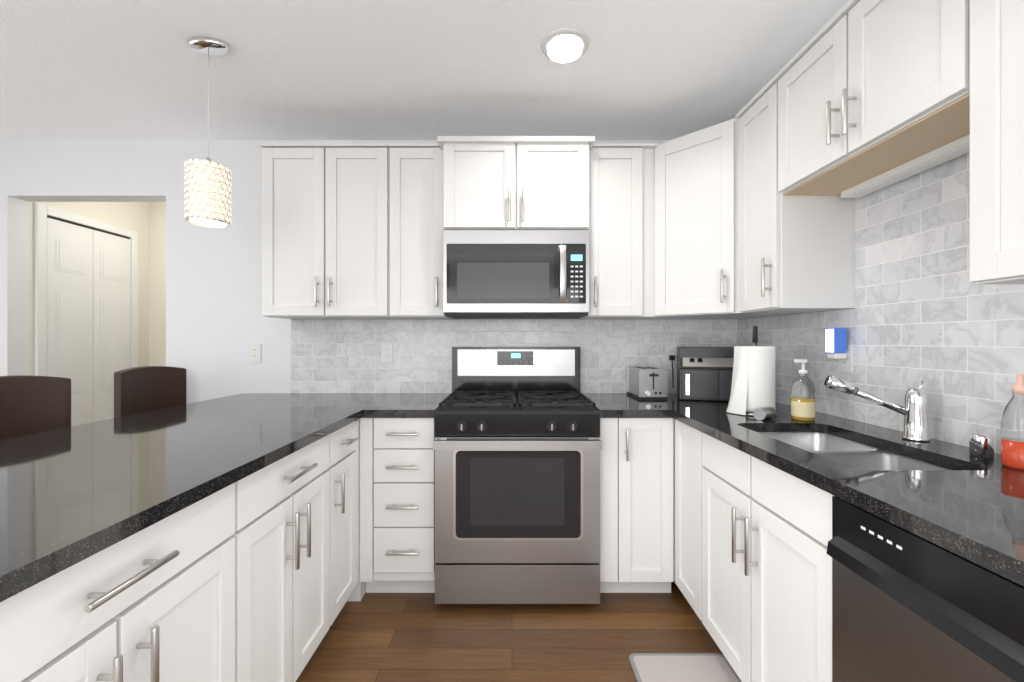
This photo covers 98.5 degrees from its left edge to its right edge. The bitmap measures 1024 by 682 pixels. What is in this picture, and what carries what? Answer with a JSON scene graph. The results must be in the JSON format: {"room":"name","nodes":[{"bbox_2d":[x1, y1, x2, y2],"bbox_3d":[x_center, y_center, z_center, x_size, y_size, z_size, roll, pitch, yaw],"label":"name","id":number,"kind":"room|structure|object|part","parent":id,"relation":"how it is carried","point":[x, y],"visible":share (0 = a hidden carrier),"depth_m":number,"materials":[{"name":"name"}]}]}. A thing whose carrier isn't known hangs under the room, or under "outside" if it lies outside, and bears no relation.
{"room":"kitchen","nodes":[
{"label":"kitchen","id":0,"kind":"room"},
{"bbox_2d":[29,202,148,375],"bbox_3d":[-3.150,0.005,3.285,0.120,2.470,0.930,0,0,0],"label":"wall","id":1,"kind":"structure","parent":0,"point":[133,216],"depth_m":3.51,"materials":[{"name":"white paint"}]},
{"bbox_2d":[35,203,137,375],"bbox_3d":[-3.078,0.172,3.235,0.022,2.135,0.770,0,0,0],"label":"door frame","id":2,"kind":"structure","parent":1,"relation":"attached to","point":[42,211],"depth_m":2.90,"materials":[{"name":"white wood"}]},
{"bbox_2d":[47,215,130,425],"bbox_3d":[-3.077,0.197,3.235,0.022,2.062,0.642,0,0,0],"label":"hall door","id":3,"kind":"structure","parent":1,"relation":"in","point":[88,311],"depth_m":3.20,"materials":[{"name":"white wood"}]},
{"bbox_2d":[149,202,165,365],"bbox_3d":[-2.055,0.005,3.810,2.310,2.470,0.120,0,0,0],"label":"wall","id":4,"kind":"structure","parent":0,"point":[157,283],"depth_m":3.75,"materials":[{"name":"white paint"}]},
{"bbox_2d":[0,140,669,403],"bbox_3d":[-1.280,0.005,2.760,5.580,2.470,0.120,0,0,0],"label":"wall","id":5,"kind":"structure","parent":0,"point":[217,323],"depth_m":2.70,"materials":[{"name":"white paint"}]},
{"bbox_2d":[249,344,260,362],"bbox_3d":[-1.570,0.075,2.695,0.070,0.115,0.008,0,0,0],"label":"electrical outlet plate","id":6,"kind":"object","parent":5,"relation":"attached to","point":[254,353],"visible":1,"depth_m":2.69,"materials":[{"name":"white plastic"}]},
{"bbox_2d":[260,143,398,318],"bbox_3d":[-1.009,-0.597,2.516,0.684,0.930,0.365,0,0,0],"label":"upper cabinet","id":7,"kind":"object","parent":5,"relation":"attached to","point":[325,230],"visible":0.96,"depth_m":2.38,"materials":[{"name":"white wood"}]},
{"bbox_2d":[388,143,452,318],"bbox_3d":[-0.513,-0.597,2.516,0.304,0.930,0.365,0,0,0],"label":"upper cabinet","id":8,"kind":"object","parent":5,"relation":"attached to","point":[415,230],"visible":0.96,"depth_m":2.38,"materials":[{"name":"white wood"}]},
{"bbox_2d":[291,319,737,392],"bbox_3d":[0.013,0.094,2.692,2.721,0.450,0.012,0,0,0],"label":"backsplash","id":9,"kind":"structure","parent":5,"relation":"attached to","point":[335,355],"depth_m":2.69,"materials":[{"name":"tile"}]},
{"bbox_2d":[381,344,392,362],"bbox_3d":[-0.760,0.075,2.682,0.070,0.115,0.008,0,0,0],"label":"electrical outlet plate","id":10,"kind":"object","parent":9,"relation":"attached to","point":[386,353],"visible":1,"depth_m":2.68,"materials":[{"name":"white plastic"}]},
{"bbox_2d":[665,345,676,387],"bbox_3d":[0.967,0.153,2.671,0.070,0.258,0.030,0,0,0],"label":"electrical outlet plate","id":11,"kind":"object","parent":9,"relation":"attached to","point":[670,354],"visible":1,"depth_m":2.68,"materials":[{"name":"white plastic"}]},
{"bbox_2d":[437,136,594,229],"bbox_3d":[0.022,-0.815,2.468,0.806,0.466,0.460,0,0,0],"label":"upper cabinet","id":12,"kind":"object","parent":5,"relation":"attached to","point":[515,186],"depth_m":2.29,"materials":[{"name":"white wood"}]},
{"bbox_2d":[443,230,588,318],"bbox_3d":[0.022,-0.356,2.479,0.757,0.440,0.438,0,0,0],"label":"over-the-range microwave","id":13,"kind":"object","parent":12,"relation":"attached to","point":[515,274],"visible":1,"depth_m":2.29,"materials":[{"name":"silver metal"}]},
{"bbox_2d":[578,143,656,318],"bbox_3d":[0.592,-0.597,2.516,0.373,0.930,0.365,0,0,0],"label":"upper cabinet","id":14,"kind":"object","parent":5,"relation":"attached to","point":[621,230],"visible":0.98,"depth_m":2.38,"materials":[{"name":"white wood"}]},
{"bbox_2d":[644,118,800,318],"bbox_3d":[1.078,-0.597,2.387,0.617,0.930,0.620,0,0,0],"label":"upper cabinet","id":15,"kind":"object","parent":5,"relation":"attached to","point":[696,224],"visible":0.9,"depth_m":2.21,"materials":[{"name":"white wood"}]},
{"bbox_2d":[0,0,848,139],"bbox_3d":[-1.280,-1.280,0.525,5.940,0.100,7.050,0,0,0],"label":"ceiling","id":16,"kind":"structure","parent":0,"point":[332,69],"depth_m":1.98,"materials":[{"name":"white paint"}]},
{"bbox_2d":[184,37,231,227],"bbox_3d":[-1.260,-0.859,1.830,0.170,0.741,0.163,0,0,0],"label":"pendant light","id":17,"kind":"object","parent":16,"relation":"hanging from","point":[207,195],"visible":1,"depth_m":1.78,"materials":[{"name":"silver metal"}]},
{"bbox_2d":[541,28,588,60],"bbox_3d":[0.220,-1.225,1.830,0.200,0.009,0.200,0,0,0],"label":"recessed light","id":18,"kind":"object","parent":16,"relation":"in","point":[564,44],"visible":1,"depth_m":1.82,"materials":[{"name":"white"}]},
{"bbox_2d":[296,581,723,681],"bbox_3d":[-1.280,1.290,0.525,5.940,0.100,7.050,0,0,0],"label":"floor","id":19,"kind":"structure","parent":0,"point":[396,637],"depth_m":1.83,"materials":[{"name":"brown wood"}]},
{"bbox_2d":[0,375,70,439],"bbox_3d":[-1.877,0.690,1.713,0.365,1.100,0.350,0,0,20],"label":"stool","id":20,"kind":"object","parent":19,"relation":"on","point":[29,404],"visible":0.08,"depth_m":1.81,"materials":[{"name":"black"}]},
{"bbox_2d":[0,483,234,681],"bbox_3d":[-1.010,0.798,0.808,0.660,0.884,0.689,0,0,0],"label":"base cabinet","id":21,"kind":"object","parent":19,"relation":"on","point":[155,602],"visible":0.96,"depth_m":0.85,"materials":[{"name":"white wood"}]},
{"bbox_2d":[0,393,383,601],"bbox_3d":[-1.169,0.338,1.389,0.960,0.035,2.617,0,0,0],"label":"countertop","id":22,"kind":"structure","parent":21,"relation":"on","point":[71,496],"depth_m":1.14,"materials":[{"name":"black stone"}]},
{"bbox_2d":[114,366,185,417],"bbox_3d":[-1.867,0.690,2.402,0.365,1.100,0.350,0,0,15],"label":"stool","id":23,"kind":"object","parent":19,"relation":"on","point":[142,389],"visible":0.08,"depth_m":2.41,"materials":[{"name":"black wood"}]},
{"bbox_2d":[230,434,329,681],"bbox_3d":[-1.010,0.798,1.452,0.660,0.884,0.593,0,0,0],"label":"base cabinet","id":24,"kind":"object","parent":19,"relation":"on","point":[281,534],"visible":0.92,"depth_m":1.39,"materials":[{"name":"white wood"}]},
{"bbox_2d":[327,419,358,625],"bbox_3d":[-1.010,0.798,1.912,0.660,0.884,0.324,0,0,0],"label":"base cabinet","id":25,"kind":"object","parent":19,"relation":"on","point":[344,511],"visible":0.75,"depth_m":1.90,"materials":[{"name":"white wood"}]},
{"bbox_2d":[347,582,365,600],"bbox_3d":[-1.031,0.798,2.397,0.618,0.884,0.595,0,0,0],"label":"base cabinet","id":26,"kind":"object","parent":19,"relation":"on","point":[358,592],"visible":0.07,"depth_m":2.10,"materials":[{"name":"white wood"}]},
{"bbox_2d":[359,417,434,592],"bbox_3d":[-0.540,0.798,2.365,0.356,0.884,0.660,0,0,0],"label":"base cabinet","id":27,"kind":"object","parent":19,"relation":"on","point":[396,504],"visible":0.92,"depth_m":2.08,"materials":[{"name":"white painted wood"},{"name":"brushed nickel"}]},
{"bbox_2d":[364,393,450,416],"bbox_3d":[-0.524,0.338,2.373,0.331,0.035,0.647,0,0,0],"label":"countertop","id":28,"kind":"structure","parent":27,"relation":"on","point":[392,404],"depth_m":2.22,"materials":[{"name":"black stone"}]},
{"bbox_2d":[433,347,601,603],"bbox_3d":[0.025,0.637,2.313,0.758,1.205,0.723,0,0,0],"label":"range","id":29,"kind":"object","parent":19,"relation":"on","point":[517,444],"visible":1,"depth_m":2.02,"materials":[{"name":"silver metal"}]},
{"bbox_2d":[599,417,674,592],"bbox_3d":[0.597,0.798,2.365,0.374,0.884,0.660,0,0,0],"label":"base cabinet","id":30,"kind":"object","parent":19,"relation":"on","point":[637,504],"visible":0.81,"depth_m":2.08,"materials":[{"name":"white wood"}]},
{"bbox_2d":[582,393,667,416],"bbox_3d":[0.565,0.338,2.373,0.311,0.035,0.647,0,0,0],"label":"countertop","id":31,"kind":"structure","parent":30,"relation":"on","point":[608,404],"depth_m":2.15,"materials":[{"name":"black stone"}]},
{"bbox_2d":[627,367,667,399],"bbox_3d":[0.770,0.236,2.520,0.155,0.166,0.280,0,0,0],"label":"toaster","id":32,"kind":"object","parent":31,"relation":"on","point":[647,383],"visible":1,"depth_m":2.40,"materials":[{"name":"silver metal"}]},
{"bbox_2d":[629,653,741,681],"bbox_3d":[0.645,1.235,1.245,0.380,0.009,0.990,0,0,0],"label":"rug","id":33,"kind":"object","parent":19,"relation":"on","point":[681,667],"visible":0.96,"depth_m":1.66,"materials":[{"name":"white fabric"}]},
{"bbox_2d":[675,419,705,620],"bbox_3d":[1.075,0.798,1.929,0.620,0.884,0.289,0,0,0],"label":"base cabinet","id":34,"kind":"object","parent":19,"relation":"on","point":[689,466],"visible":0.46,"depth_m":1.92,"materials":[{"name":"white wood"}]},
{"bbox_2d":[702,432,833,681],"bbox_3d":[1.055,0.798,1.415,0.660,0.884,0.737,0,0,0],"label":"base cabinet","id":35,"kind":"object","parent":19,"relation":"on","point":[766,579],"visible":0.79,"depth_m":1.35,"materials":[{"name":"white wood"}]},
{"bbox_2d":[656,393,1023,585],"bbox_3d":[1.064,0.446,1.359,0.647,0.251,2.677,0,0,0],"label":"countertop","id":36,"kind":"structure","parent":35,"relation":"on","point":[968,506],"depth_m":1.07,"materials":[{"name":"black stone"}]},
{"bbox_2d":[677,347,733,400],"bbox_3d":[1.132,0.177,2.450,0.390,0.285,0.330,0,0,18],"label":"toaster oven","id":37,"kind":"object","parent":36,"relation":"on","point":[704,373],"visible":0.67,"depth_m":2.35,"materials":[{"name":"grey metal"}]},
{"bbox_2d":[726,326,776,415],"bbox_3d":[1.056,0.127,1.940,0.196,0.385,0.168,0,0,0],"label":"paper towel","id":38,"kind":"object","parent":36,"relation":"on","point":[753,387],"visible":0.79,"depth_m":1.88,"materials":[{"name":"white paper"},{"name":"metal"}]},
{"bbox_2d":[753,407,775,419],"bbox_3d":[1.038,0.296,1.807,0.097,0.047,0.046,0,0,-35],"label":"shaker","id":39,"kind":"object","parent":36,"relation":"on","point":[764,413],"visible":0.98,"depth_m":1.78,"materials":[{"name":"silver metal"}]},
{"bbox_2d":[791,359,814,420],"bbox_3d":[1.185,0.197,1.795,0.083,0.245,0.083,0,0,0],"label":"soap bottle","id":40,"kind":"object","parent":36,"relation":"on","point":[803,398],"visible":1,"depth_m":1.77,"materials":[{"name":"yellow"}]},
{"bbox_2d":[824,375,930,441],"bbox_3d":[1.213,0.218,1.474,0.287,0.204,0.070,0,0,24],"label":"faucet","id":41,"kind":"object","parent":36,"relation":"on","point":[913,411],"visible":1,"depth_m":1.43,"materials":[{"name":"silver metal"}]},
{"bbox_2d":[969,433,993,457],"bbox_3d":[1.305,0.288,1.225,0.048,0.062,0.047,0,0,0],"label":"cap","id":42,"kind":"object","parent":36,"relation":"on","point":[981,445],"visible":1,"depth_m":1.21,"materials":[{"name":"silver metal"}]},
{"bbox_2d":[1001,374,1023,469],"bbox_3d":[1.285,0.202,1.115,0.066,0.235,0.065,0,0,0],"label":"dish soap bottle","id":43,"kind":"object","parent":36,"relation":"on","point":[1012,438],"visible":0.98,"depth_m":1.11,"materials":[{"name":"orange"}]},
{"bbox_2d":[826,496,1023,681],"bbox_3d":[1.042,0.803,0.739,0.626,0.874,0.608,0,0,0],"label":"dishwasher","id":44,"kind":"object","parent":19,"relation":"on","point":[907,606],"visible":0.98,"depth_m":0.83,"materials":[{"name":"black metal"}]},
{"bbox_2d":[774,0,969,193],"bbox_3d":[1.206,-0.826,1.400,0.365,0.472,0.736,0,0,0],"label":"upper cabinet","id":45,"kind":"object","parent":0,"point":[853,77],"depth_m":1.33,"materials":[{"name":"white wood"}]},
{"bbox_2d":[735,77,854,312],"bbox_3d":[1.206,-0.597,1.923,0.365,0.930,0.305,0,0,0],"label":"upper cabinet","id":46,"kind":"object","parent":45,"relation":"attached to","point":[796,253],"visible":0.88,"depth_m":1.77,"materials":[{"name":"white wood"}]},
{"bbox_2d":[783,93,969,197],"bbox_3d":[1.230,-0.573,1.400,0.285,0.032,0.732,0,0,0],"label":"cabinet underside","id":47,"kind":"object","parent":45,"relation":"attached to","point":[939,137],"visible":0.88,"depth_m":1.38,"materials":[{"name":"light brown unpainted wood"}]},
{"bbox_2d":[738,152,1023,453],"bbox_3d":[1.382,-0.135,1.359,0.012,0.908,2.677,0,0,0],"label":"backsplash","id":48,"kind":"structure","parent":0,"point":[921,310],"depth_m":1.49,"materials":[{"name":"tile"}]},
{"bbox_2d":[826,328,852,372],"bbox_3d":[1.341,0.038,1.815,0.070,0.182,0.070,0,0,0],"label":"outlet","id":49,"kind":"object","parent":48,"relation":"attached to","point":[836,343],"depth_m":1.79,"materials":[{"name":"white plastic"}]},
{"bbox_3d":[1.372,0.072,1.815,0.008,0.115,0.070,0,0,0],"label":"electrical outlet plate","id":50,"kind":"part","parent":49,"relation":"part of","materials":[{"name":"white plastic"}]},
{"bbox_2d":[970,0,1023,283],"bbox_3d":[1.206,-0.597,0.649,0.365,0.930,0.762,0,0,0],"label":"upper cabinet","id":51,"kind":"object","parent":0,"point":[996,141],"visible":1,"depth_m":0.97,"materials":[{"name":"white wood"}]}
]}

